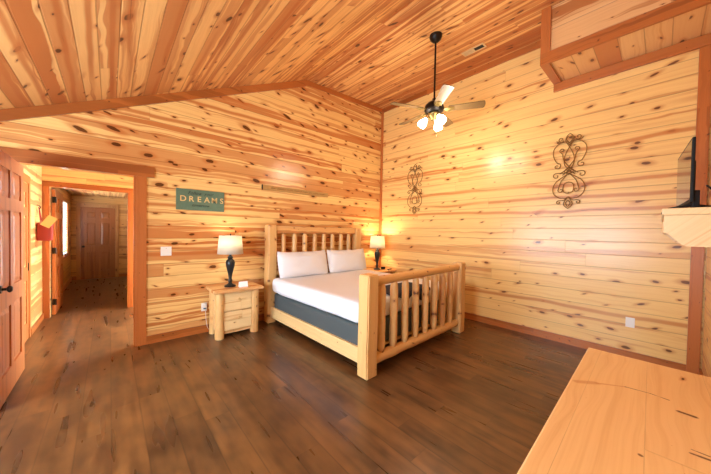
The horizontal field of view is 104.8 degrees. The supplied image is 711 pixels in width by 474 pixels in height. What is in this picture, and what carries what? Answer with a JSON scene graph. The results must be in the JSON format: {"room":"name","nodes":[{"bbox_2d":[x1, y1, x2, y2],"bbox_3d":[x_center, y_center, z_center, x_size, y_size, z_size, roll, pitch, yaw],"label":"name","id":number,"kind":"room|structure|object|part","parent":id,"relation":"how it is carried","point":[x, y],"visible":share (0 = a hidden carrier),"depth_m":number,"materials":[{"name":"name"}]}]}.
{"room":"bedroom","nodes":[
{"label":"bedroom","id":0,"kind":"room"},
{"bbox_2d":[21,164,70,326],"bbox_3d":[-5.833,-0.015,5.195,0.120,2.620,6.480,0,1,-42],"label":"wall","id":1,"kind":"structure","parent":0,"point":[35,172],"depth_m":4.13,"materials":[{"name":"beige wood"}]},
{"bbox_2d":[24,182,28,341],"bbox_3d":[-4.074,0.333,3.311,0.046,2.040,0.840,0,1,-42],"label":"door","id":2,"kind":"structure","parent":1,"relation":"in","point":[26,270],"depth_m":3.55,"materials":[{"name":"brown wood"}]},
{"bbox_3d":[-4.190,0.063,3.436,0.032,0.670,0.255,0,1,-42],"label":"panel","id":3,"kind":"part","parent":2,"relation":"part of","materials":[{"name":"brown wood"}]},
{"bbox_3d":[-4.204,0.848,3.451,0.032,0.560,0.255,0,1,-42],"label":"panel","id":4,"kind":"part","parent":2,"relation":"part of","materials":[{"name":"brown wood"}]},
{"bbox_2d":[24,173,30,337],"bbox_3d":[-4.061,0.283,3.321,0.014,2.160,1.050,0,1,-42],"label":"trim","id":5,"kind":"structure","parent":1,"relation":"attached to","point":[27,179],"depth_m":3.65,"materials":[{"name":"brown wood"}]},
{"bbox_2d":[31,313,43,335],"bbox_3d":[-4.739,1.292,4.079,0.018,0.090,0.930,0,1,-42],"label":"baseboard","id":6,"kind":"structure","parent":1,"relation":"attached to","point":[37,323],"depth_m":4.04,"materials":[{"name":"brown wood"}]},
{"bbox_2d":[52,190,66,314],"bbox_3d":[-5.349,0.247,4.917,0.160,2.100,0.964,0,1,-41],"label":"door","id":7,"kind":"structure","parent":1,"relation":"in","point":[57,197],"depth_m":4.80,"materials":[{"name":"brown wood"}]},
{"bbox_3d":[-5.229,0.017,4.781,0.032,0.670,0.295,0,1,-41],"label":"panel","id":8,"kind":"part","parent":7,"relation":"part of","materials":[{"name":"brown wood"}]},
{"bbox_3d":[-5.243,0.801,4.796,0.032,0.560,0.295,0,1,-41],"label":"panel","id":9,"kind":"part","parent":7,"relation":"part of","materials":[{"name":"brown wood"}]},
{"bbox_3d":[-5.489,0.006,5.078,0.032,0.670,0.295,0,1,-41],"label":"panel","id":10,"kind":"part","parent":7,"relation":"part of","materials":[{"name":"brown wood"}]},
{"bbox_3d":[-5.503,0.791,5.093,0.032,0.560,0.295,0,1,-41],"label":"panel","id":11,"kind":"part","parent":7,"relation":"part of","materials":[{"name":"brown wood"}]},
{"bbox_2d":[51,277,71,307],"bbox_3d":[-6.556,1.220,6.102,0.018,0.090,4.230,0,1,-42],"label":"baseboard","id":12,"kind":"structure","parent":1,"relation":"attached to","point":[70,279],"depth_m":6.75,"materials":[{"name":"brown wood"}]},
{"bbox_2d":[63,197,68,258],"bbox_3d":[-6.846,-0.208,6.450,0.050,1.420,1.390,0,1,-42],"label":"trim","id":13,"kind":"structure","parent":1,"relation":"attached to","point":[64,199],"depth_m":6.90,"materials":[{"name":"brown wood"}]},
{"bbox_3d":[-4.704,-0.446,4.069,0.043,0.065,0.012,0,1,-42],"label":"wall hook","id":14,"kind":"object","parent":1,"relation":"attached to","visible":0},
{"bbox_2d":[37,207,56,240],"bbox_3d":[-4.642,-0.196,4.128,0.219,0.506,0.163,0,1,-42],"label":"pouch","id":15,"kind":"object","parent":14,"relation":"hanging from","point":[44,228],"visible":1,"depth_m":4.07,"materials":[{"name":"red fabric"}]},
{"bbox_2d":[42,167,132,316],"bbox_3d":[-4.183,0.013,5.266,2.430,2.620,0.120,0,1,-42],"label":"wall","id":16,"kind":"structure","parent":0,"point":[48,174],"depth_m":4.71,"materials":[{"name":"beige wood"}]},
{"bbox_2d":[42,186,49,318],"bbox_3d":[-5.013,0.252,4.435,0.078,2.145,0.020,0,1,-42],"label":"trim","id":17,"kind":"structure","parent":16,"relation":"attached to","point":[45,189],"depth_m":4.43,"materials":[{"name":"brown wood"}]},
{"bbox_2d":[42,180,132,192],"bbox_3d":[-4.596,-0.863,4.770,1.144,0.085,0.020,0,1,-42],"label":"trim","id":18,"kind":"structure","parent":16,"relation":"attached to","point":[44,183],"depth_m":4.71,"materials":[{"name":"brown wood"}]},
{"bbox_2d":[127,193,132,307],"bbox_3d":[-4.224,0.252,5.143,0.090,2.145,0.020,0,1,-42],"label":"trim","id":19,"kind":"structure","parent":16,"relation":"attached to","point":[130,195],"depth_m":5.13,"materials":[{"name":"brown wood"}]},
{"bbox_2d":[64,188,126,197],"bbox_3d":[-6.072,-1.176,6.532,1.550,0.080,4.350,0,1,-42],"label":"ceiling","id":20,"kind":"structure","parent":0,"point":[71,191],"depth_m":7.36,"materials":[{"name":"brown wood"}]},
{"bbox_2d":[71,194,126,276],"bbox_3d":[-7.507,0.008,8.129,1.550,2.400,0.120,0,1,-42],"label":"wall","id":21,"kind":"structure","parent":0,"point":[122,202],"depth_m":8.15,"materials":[{"name":"brown wood"}]},
{"bbox_2d":[80,207,114,278],"bbox_3d":[-7.516,0.170,8.005,0.740,2.060,0.170,0,1,-42],"label":"door","id":22,"kind":"structure","parent":21,"relation":"in","point":[97,225],"depth_m":7.98,"materials":[{"name":"brown wood"}]},
{"bbox_3d":[-7.615,-0.634,7.888,0.205,0.210,0.032,0,1,-42],"label":"panel","id":23,"kind":"part","parent":22,"relation":"part of","materials":[{"name":"brown wood"}]},
{"bbox_3d":[-7.625,-0.085,7.899,0.205,0.670,0.032,0,1,-42],"label":"panel","id":24,"kind":"part","parent":22,"relation":"part of","materials":[{"name":"brown wood"}]},
{"bbox_3d":[-7.639,0.700,7.914,0.205,0.560,0.032,0,1,-42],"label":"panel","id":25,"kind":"part","parent":22,"relation":"part of","materials":[{"name":"brown wood"}]},
{"bbox_3d":[-7.388,-0.634,8.092,0.205,0.210,0.032,0,1,-42],"label":"panel","id":26,"kind":"part","parent":22,"relation":"part of","materials":[{"name":"brown wood"}]},
{"bbox_3d":[-7.398,-0.084,8.102,0.205,0.670,0.032,0,1,-42],"label":"panel","id":27,"kind":"part","parent":22,"relation":"part of","materials":[{"name":"brown wood"}]},
{"bbox_3d":[-7.412,0.700,8.117,0.205,0.560,0.032,0,1,-42],"label":"panel","id":28,"kind":"part","parent":22,"relation":"part of","materials":[{"name":"brown wood"}]},
{"bbox_2d":[76,203,118,279],"bbox_3d":[-7.519,0.128,8.008,0.910,2.165,0.050,0,1,-42],"label":"trim","id":29,"kind":"structure","parent":21,"relation":"attached to","point":[78,255],"depth_m":7.85,"materials":[{"name":"brown wood"}]},
{"bbox_2d":[72,273,126,279],"bbox_3d":[-7.475,1.165,8.106,1.292,0.090,0.018,0,1,-42],"label":"baseboard","id":30,"kind":"structure","parent":21,"relation":"attached to","point":[122,274],"depth_m":8.36,"materials":[{"name":"brown wood"}]},
{"bbox_2d":[0,86,380,335],"bbox_3d":[-1.805,-0.820,4.346,6.560,4.406,0.120,0,1,-42],"label":"wall","id":31,"kind":"structure","parent":0,"point":[308,138],"depth_m":4.14,"materials":[{"name":"brown wood"}]},
{"bbox_2d":[0,150,24,408],"bbox_3d":[-3.135,0.334,2.477,0.170,2.100,0.920,0,1,-42],"label":"door","id":32,"kind":"structure","parent":31,"relation":"in","point":[12,330],"depth_m":2.45,"materials":[{"name":"brown wood"}]},
{"bbox_3d":[-2.989,-0.466,2.315,0.032,0.250,0.295,0,1,-42],"label":"panel","id":33,"kind":"part","parent":32,"relation":"part of","materials":[{"name":"brown wood"}]},
{"bbox_3d":[-2.999,0.104,2.326,0.032,0.670,0.295,0,1,-42],"label":"panel","id":34,"kind":"part","parent":32,"relation":"part of","materials":[{"name":"brown wood"}]},
{"bbox_3d":[-3.014,0.889,2.341,0.032,0.560,0.295,0,1,-42],"label":"panel","id":35,"kind":"part","parent":32,"relation":"part of","materials":[{"name":"brown wood"}]},
{"bbox_3d":[-2.844,0.426,2.231,0.065,0.064,0.064,0,1,-42],"label":"handle","id":36,"kind":"part","parent":32,"relation":"part of","materials":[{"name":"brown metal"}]},
{"bbox_3d":[-3.253,-0.476,2.609,0.032,0.250,0.295,0,1,-42],"label":"panel","id":37,"kind":"part","parent":32,"relation":"part of","materials":[{"name":"brown wood"}]},
{"bbox_3d":[-3.263,0.094,2.620,0.032,0.670,0.295,0,1,-42],"label":"panel","id":38,"kind":"part","parent":32,"relation":"part of","materials":[{"name":"brown wood"}]},
{"bbox_3d":[-3.277,0.878,2.635,0.032,0.560,0.295,0,1,-42],"label":"panel","id":39,"kind":"part","parent":32,"relation":"part of","materials":[{"name":"brown wood"}]},
{"bbox_2d":[0,146,154,177],"bbox_3d":[-3.159,-0.829,3.033,1.510,0.135,0.026,0,1,-42],"label":"trim","id":40,"kind":"structure","parent":31,"relation":"attached to","point":[20,155],"depth_m":3.06,"materials":[{"name":"brown wood"}]},
{"bbox_2d":[133,176,135,346],"bbox_3d":[-2.808,0.309,3.479,0.018,2.146,0.130,0,1,-42],"label":"trim","id":41,"kind":"structure","parent":31,"relation":"attached to","point":[134,177],"depth_m":3.44,"materials":[{"name":"brown wood"}]},
{"bbox_2d":[136,176,146,346],"bbox_3d":[-2.718,0.311,3.471,0.106,2.146,0.022,0,1,-42],"label":"trim","id":42,"kind":"structure","parent":31,"relation":"attached to","point":[141,182],"depth_m":3.46,"materials":[{"name":"brown wood"}]},
{"bbox_2d":[0,80,306,121],"bbox_3d":[-2.503,-1.819,3.589,4.268,2.091,0.022,0,1,-42],"label":"trim","id":43,"kind":"structure","parent":31,"relation":"attached to","point":[10,114],"depth_m":3.36,"materials":[{"name":"brown wood"}]},
{"bbox_2d":[161,247,171,255],"bbox_3d":[-2.521,0.189,3.646,0.120,0.120,0.018,0,1,-42],"label":"light switch","id":44,"kind":"object","parent":31,"relation":"attached to","point":[165,251],"visible":1,"depth_m":3.65,"materials":[{"name":"white plastic"}]},
{"bbox_2d":[176,188,223,211],"bbox_3d":[-2.199,-0.520,3.905,0.610,0.290,0.025,0,1,-42],"label":"wall sign","id":45,"kind":"object","parent":31,"relation":"attached to","point":[186,199],"visible":1,"depth_m":3.88,"materials":[{"name":"green wood"}]},
{"bbox_2d":[146,313,263,344],"bbox_3d":[-1.079,1.333,4.980,4.350,0.105,0.020,0,1,-42],"label":"baseboard","id":46,"kind":"structure","parent":31,"relation":"attached to","point":[150,339],"depth_m":3.76,"materials":[{"name":"brown wood"}]},
{"bbox_2d":[262,184,327,196],"bbox_3d":[-1.039,-0.819,4.936,1.332,0.088,0.024,0,1,-42],"label":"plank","id":47,"kind":"object","parent":31,"relation":"attached to","point":[264,187],"visible":1,"depth_m":4.87,"materials":[{"name":"brown wood"}]},
{"bbox_2d":[307,80,381,112],"bbox_3d":[-0.133,-2.873,5.679,2.054,0.192,0.022,0,1,-42],"label":"trim","id":48,"kind":"structure","parent":31,"relation":"attached to","point":[309,83],"depth_m":5.55,"materials":[{"name":"brown wood"}]},
{"bbox_2d":[0,0,563,108],"bbox_3d":[-0.165,-1.892,2.520,6.560,2.244,4.970,0,1,-42],"label":"ceiling","id":49,"kind":"structure","parent":0,"point":[378,53],"depth_m":3.02,"materials":[{"name":"brown wood"}]},
{"bbox_2d":[390,31,485,136],"bbox_3d":[1.114,-2.136,3.909,1.268,1.435,1.256,0,1,-42],"label":"ceiling fan","id":50,"kind":"object","parent":49,"relation":"hanging from","point":[434,108],"visible":1,"depth_m":3.79,"materials":[{"name":"brown metal"}]},
{"bbox_3d":[0.701,-1.802,3.755,0.462,0.039,0.138,1,1,-17],"label":"blade","id":51,"kind":"part","parent":50,"relation":"part of","materials":[{"name":"brown wood"}]},
{"bbox_3d":[0.867,-1.809,4.234,0.138,0.039,0.462,0,1,-35],"label":"blade","id":52,"kind":"part","parent":50,"relation":"part of","materials":[{"name":"brown wood"}]},
{"bbox_3d":[0.949,-1.622,3.905,0.126,0.150,0.132,0,1,-42],"label":"lamp shade","id":53,"kind":"part","parent":50,"relation":"part of","materials":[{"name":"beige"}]},
{"bbox_3d":[1.206,-1.619,4.008,0.142,0.150,0.121,0,1,-42],"label":"lamp shade","id":54,"kind":"part","parent":50,"relation":"part of","materials":[{"name":"beige glass"}]},
{"bbox_3d":[1.167,-1.615,3.736,0.123,0.150,0.140,0,1,-42],"label":"lamp shade","id":55,"kind":"part","parent":50,"relation":"part of","materials":[{"name":"beige glass"}]},
{"bbox_3d":[1.105,-1.789,3.449,0.138,0.039,0.462,1,1,1],"label":"blade","id":56,"kind":"part","parent":50,"relation":"part of","materials":[{"name":"white wood"}]},
{"bbox_3d":[1.374,-1.799,4.224,0.138,0.039,0.462,2,1,37],"label":"blade","id":57,"kind":"part","parent":50,"relation":"part of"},
{"bbox_3d":[1.521,-1.787,3.739,0.462,0.039,0.138,1,1,19],"label":"blade","id":58,"kind":"part","parent":50,"relation":"part of","materials":[{"name":"brown wood"}]},
{"bbox_2d":[461,43,486,56],"bbox_3d":[1.817,-2.872,4.205,0.134,0.014,0.340,0,1,-42],"label":"ceiling vent","id":59,"kind":"object","parent":49,"relation":"in","point":[482,45],"visible":1,"depth_m":4.19,"materials":[{"name":"brown"}]},
{"bbox_2d":[0,276,586,473],"bbox_3d":[-2.480,1.408,5.096,6.620,0.100,11.780,0,1,-42],"label":"floor","id":60,"kind":"structure","parent":0,"point":[273,399],"depth_m":2.40,"materials":[{"name":"brown wood"}]},
{"bbox_2d":[206,282,263,339],"bbox_3d":[-1.760,1.054,3.996,0.670,0.675,0.470,0,1,-42],"label":"nightstand","id":61,"kind":"object","parent":60,"relation":"on","point":[231,309],"visible":0.99,"depth_m":3.88,"materials":[{"name":"brown wood"}]},
{"bbox_3d":[-2.053,1.069,3.962,0.120,0.635,0.122,0,1,-42],"label":"log post","id":62,"kind":"part","parent":61,"relation":"part of","materials":[{"name":"beige wood"}]},
{"bbox_3d":[-1.961,1.038,3.852,0.020,0.565,0.295,0,1,-42],"label":"panel","id":63,"kind":"part","parent":61,"relation":"part of","materials":[{"name":"beige wood"}]},
{"bbox_3d":[-1.859,1.077,3.747,0.120,0.635,0.122,0,1,-42],"label":"log post","id":64,"kind":"part","parent":61,"relation":"part of","materials":[{"name":"beige wood"}]},
{"bbox_2d":[217,234,242,286],"bbox_3d":[-1.812,0.334,3.964,0.344,0.765,0.344,0,1,-42],"label":"table lamp","id":65,"kind":"object","parent":61,"relation":"on","point":[229,245],"visible":1,"depth_m":3.86,"materials":[{"name":"fabric"}]},
{"bbox_3d":[-1.808,0.111,3.960,0.344,0.260,0.344,0,1,-42],"label":"lamp shade","id":66,"kind":"part","parent":65,"relation":"part of","materials":[{"name":"fabric"}]},
{"bbox_3d":[-1.688,1.322,3.915,0.470,0.045,0.020,0,1,-42],"label":"frame","id":67,"kind":"part","parent":61,"relation":"part of","materials":[{"name":"brown wood"}]},
{"bbox_3d":[-1.667,0.904,3.892,0.376,0.252,0.024,0,1,-42],"label":"drawer","id":68,"kind":"part","parent":61,"relation":"part of","materials":[{"name":"brown wood"}]},
{"bbox_3d":[-1.671,1.168,3.897,0.376,0.255,0.024,0,1,-42],"label":"drawer","id":69,"kind":"part","parent":61,"relation":"part of","materials":[{"name":"brown wood"}]},
{"bbox_2d":[238,281,247,286],"bbox_3d":[-1.627,0.681,3.967,0.120,0.075,0.060,0,1,-36],"label":"tent card","id":70,"kind":"object","parent":61,"relation":"on","point":[243,283],"visible":1,"depth_m":3.96,"materials":[{"name":"white paper"}]},
{"bbox_3d":[-1.501,1.077,4.068,0.117,0.635,0.121,0,1,-42],"label":"log post","id":71,"kind":"part","parent":61,"relation":"part of","materials":[{"name":"beige wood"}]},
{"bbox_2d":[264,225,465,379],"bbox_3d":[0.086,0.626,4.333,2.130,1.585,2.404,0,2,-43],"label":"bed","id":72,"kind":"object","parent":60,"relation":"on","point":[450,298],"visible":0.66,"depth_m":3.53,"materials":[{"name":"beige wood"}]},
{"bbox_3d":[-1.395,0.596,4.484,0.150,1.585,0.163,0,2,-43],"label":"corner post","id":73,"kind":"part","parent":72,"relation":"part of","materials":[{"name":"beige wood"}]},
{"bbox_3d":[-0.644,1.238,3.668,0.040,0.170,2.090,0,2,-43],"label":"rail","id":74,"kind":"part","parent":72,"relation":"part of","materials":[{"name":"beige wood"}]},
{"bbox_3d":[0.006,0.601,5.789,0.160,1.575,0.165,0,2,-43],"label":"corner post","id":75,"kind":"part","parent":72,"relation":"part of","materials":[{"name":"beige wood"}]},
{"bbox_2d":[274,293,445,345],"bbox_3d":[0.083,1.067,4.330,1.935,0.268,2.025,0,2,-43],"label":"box spring","id":76,"kind":"object","parent":72,"relation":"on","point":[343,328],"visible":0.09,"depth_m":3.48,"materials":[{"name":"grey fabric"}]},
{"bbox_2d":[272,269,446,322],"bbox_3d":[0.071,0.801,4.322,2.012,0.246,2.025,0,2,-43],"label":"mattress","id":77,"kind":"object","parent":76,"relation":"on","point":[337,293],"visible":0.54,"depth_m":3.71,"materials":[{"name":"white fabric"}]},
{"bbox_2d":[277,250,327,278],"bbox_3d":[-0.868,0.444,4.634,0.960,0.419,0.238,0,2,-43],"label":"pillow","id":78,"kind":"object","parent":77,"relation":"on","point":[290,264],"visible":1,"depth_m":4.50,"materials":[{"name":"white fabric"}]},
{"bbox_2d":[327,248,365,272],"bbox_3d":[-0.153,0.444,5.304,0.960,0.419,0.233,0,2,-43],"label":"pillow","id":79,"kind":"object","parent":77,"relation":"on","point":[338,260],"visible":1,"depth_m":5.17,"materials":[{"name":"white fabric"}]},
{"bbox_2d":[385,282,429,299],"bbox_3d":[0.616,0.763,3.717,0.864,0.164,0.458,0,2,-43],"label":"throw blanket","id":80,"kind":"object","parent":77,"relation":"on","point":[410,283],"visible":0.28,"depth_m":3.65,"materials":[{"name":"black fabric"}]},
{"bbox_3d":[0.129,0.917,2.846,0.164,1.062,0.155,0,2,-43],"label":"corner post","id":81,"kind":"part","parent":72,"relation":"part of","materials":[{"name":"beige wood"}]},
{"bbox_3d":[1.572,0.918,4.191,0.150,1.060,0.154,0,2,-43],"label":"corner post","id":82,"kind":"part","parent":72,"relation":"part of","materials":[{"name":"beige wood"}]},
{"bbox_2d":[365,268,395,273],"bbox_3d":[0.524,1.056,6.047,0.670,0.675,0.470,0,1,-42],"label":"nightstand","id":83,"kind":"object","parent":60,"relation":"on","point":[385,270],"visible":0.06,"depth_m":5.97,"materials":[{"name":"brown wood"}]},
{"bbox_2d":[370,235,384,269],"bbox_3d":[0.481,0.335,6.050,0.344,0.765,0.344,0,1,-42],"label":"table lamp","id":84,"kind":"object","parent":83,"relation":"on","point":[377,241],"visible":1,"depth_m":5.93,"materials":[{"name":"fabric"}]},
{"bbox_3d":[0.485,0.112,6.046,0.344,0.260,0.344,0,1,-42],"label":"lamp shade","id":85,"kind":"part","parent":84,"relation":"part of","materials":[{"name":"fabric"}]},
{"bbox_2d":[517,348,710,473],"bbox_3d":[0.932,1.076,0.842,1.665,0.850,0.565,0,2,-43],"label":"table top","id":86,"kind":"object","parent":60,"relation":"on","point":[616,414],"visible":1,"depth_m":0.96,"materials":[{"name":"brown wood"}]},
{"bbox_2d":[381,48,710,367],"bbox_3d":[2.211,-0.754,4.694,0.120,4.406,4.970,0,1,-42],"label":"wall","id":87,"kind":"structure","parent":0,"point":[488,204],"depth_m":3.89,"materials":[{"name":"brown wood"}]},
{"bbox_2d":[378,111,383,267],"bbox_3d":[0.591,-0.758,6.385,0.030,4.290,0.050,0,1,-42],"label":"trim","id":88,"kind":"structure","parent":87,"relation":"attached to","point":[382,113],"depth_m":6.36,"materials":[{"name":"brown wood"}]},
{"bbox_2d":[407,164,422,213],"bbox_3d":[1.231,-0.988,5.667,0.033,1.035,0.378,0,1,-42],"label":"wall art","id":89,"kind":"object","parent":87,"relation":"attached to","point":[414,188],"visible":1,"depth_m":5.65,"materials":[{"name":"gold metal"}]},
{"bbox_2d":[382,40,540,112],"bbox_3d":[1.735,-2.877,5.117,0.024,0.094,3.308,0,1,-42],"label":"trim","id":90,"kind":"structure","parent":87,"relation":"attached to","point":[536,45],"depth_m":4.72,"materials":[{"name":"brown wood"}]},
{"bbox_2d":[552,133,586,208],"bbox_3d":[2.937,-0.905,3.767,0.033,1.035,0.378,0,1,-42],"label":"wall art","id":91,"kind":"object","parent":87,"relation":"attached to","point":[573,139],"visible":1,"depth_m":3.75,"materials":[{"name":"gold metal"}]},
{"bbox_2d":[464,312,685,370],"bbox_3d":[2.101,1.395,4.709,0.020,0.105,4.575,0,1,-42],"label":"baseboard","id":92,"kind":"structure","parent":87,"relation":"attached to","point":[572,341],"depth_m":3.74,"materials":[{"name":"brown wood"}]},
{"bbox_2d":[625,317,634,327],"bbox_3d":[3.349,1.041,3.339,0.008,0.120,0.080,0,1,-42],"label":"wall outlet","id":93,"kind":"object","parent":87,"relation":"attached to","point":[630,322],"visible":1,"depth_m":3.33,"materials":[{"name":"white plastic"}]},
{"bbox_2d":[553,33,710,92],"bbox_3d":[3.292,-2.101,3.378,0.030,0.118,1.400,0,1,-42],"label":"trim","id":94,"kind":"structure","parent":87,"relation":"attached to","point":[696,43],"depth_m":3.27,"materials":[{"name":"brown wood"}]},
{"bbox_2d":[686,45,710,373],"bbox_3d":[3.686,-0.255,2.937,0.030,3.530,0.090,0,1,-42],"label":"trim","id":95,"kind":"structure","parent":87,"relation":"attached to","point":[704,68],"depth_m":2.92,"materials":[{"name":"brown wood"}]},
{"bbox_2d":[550,0,710,80],"bbox_3d":[3.068,-2.504,3.156,0.660,0.714,1.390,0,1,-42],"label":"ceiling beam","id":96,"kind":"structure","parent":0,"point":[572,20],"depth_m":3.08,"materials":[{"name":"beige wood"}]},
{"bbox_2d":[540,6,551,54],"bbox_3d":[2.373,-2.514,3.412,0.032,0.659,0.100,0,1,-42],"label":"trim","id":97,"kind":"structure","parent":96,"relation":"attached to","point":[546,16],"depth_m":3.39,"materials":[{"name":"brown wood"}]},
{"bbox_2d":[541,64,560,84],"bbox_3d":[2.613,-2.167,3.647,0.640,0.030,0.090,0,1,-42],"label":"trim","id":98,"kind":"structure","parent":96,"relation":"attached to","point":[548,69],"depth_m":3.63,"materials":[{"name":"brown wood"}]},
{"bbox_2d":[540,0,710,66],"bbox_3d":[2.801,-2.203,2.934,0.034,0.137,1.400,0,1,-42],"label":"trim","id":99,"kind":"structure","parent":96,"relation":"attached to","point":[673,9],"depth_m":2.88,"materials":[{"name":"brown wood"}]},
{"bbox_2d":[701,155,710,376],"bbox_3d":[1.434,-0.692,0.739,6.560,4.406,0.120,0,1,-42],"label":"wall","id":100,"kind":"structure","parent":0,"point":[706,344],"depth_m":2.73,"materials":[{"name":"brown wood"}]},
{"bbox_2d":[661,207,710,246],"bbox_3d":[2.653,-0.062,2.157,1.310,0.250,0.327,0,1,-42],"label":"wall shelf","id":101,"kind":"object","parent":100,"relation":"attached to","point":[689,227],"visible":1,"depth_m":1.76,"materials":[{"name":"brown wood"}]},
{"bbox_2d":[661,136,710,213],"bbox_3d":[2.598,-0.439,2.139,0.235,0.500,0.761,2,2,45],"label":"television","id":102,"kind":"object","parent":101,"relation":"on","point":[687,196],"visible":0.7,"depth_m":1.97,"materials":[{"name":"black plastic"}]},
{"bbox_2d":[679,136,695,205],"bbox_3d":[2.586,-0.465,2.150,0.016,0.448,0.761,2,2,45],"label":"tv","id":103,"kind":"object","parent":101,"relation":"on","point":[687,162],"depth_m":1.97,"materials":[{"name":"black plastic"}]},
{"bbox_3d":[-6.920,-0.208,6.383,0.050,1.280,1.250,0,1,-42],"label":"window","id":104,"kind":"structure","parent":0,"visible":0},
{"bbox_2d":[63,200,67,255],"bbox_3d":[-6.864,-0.211,6.433,0.050,1.267,1.190,0,1,-42],"label":"window blind","id":105,"kind":"object","parent":104,"relation":"attached to","point":[65,203],"visible":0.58,"depth_m":6.60,"materials":[{"name":"white plastic"}]}
]}

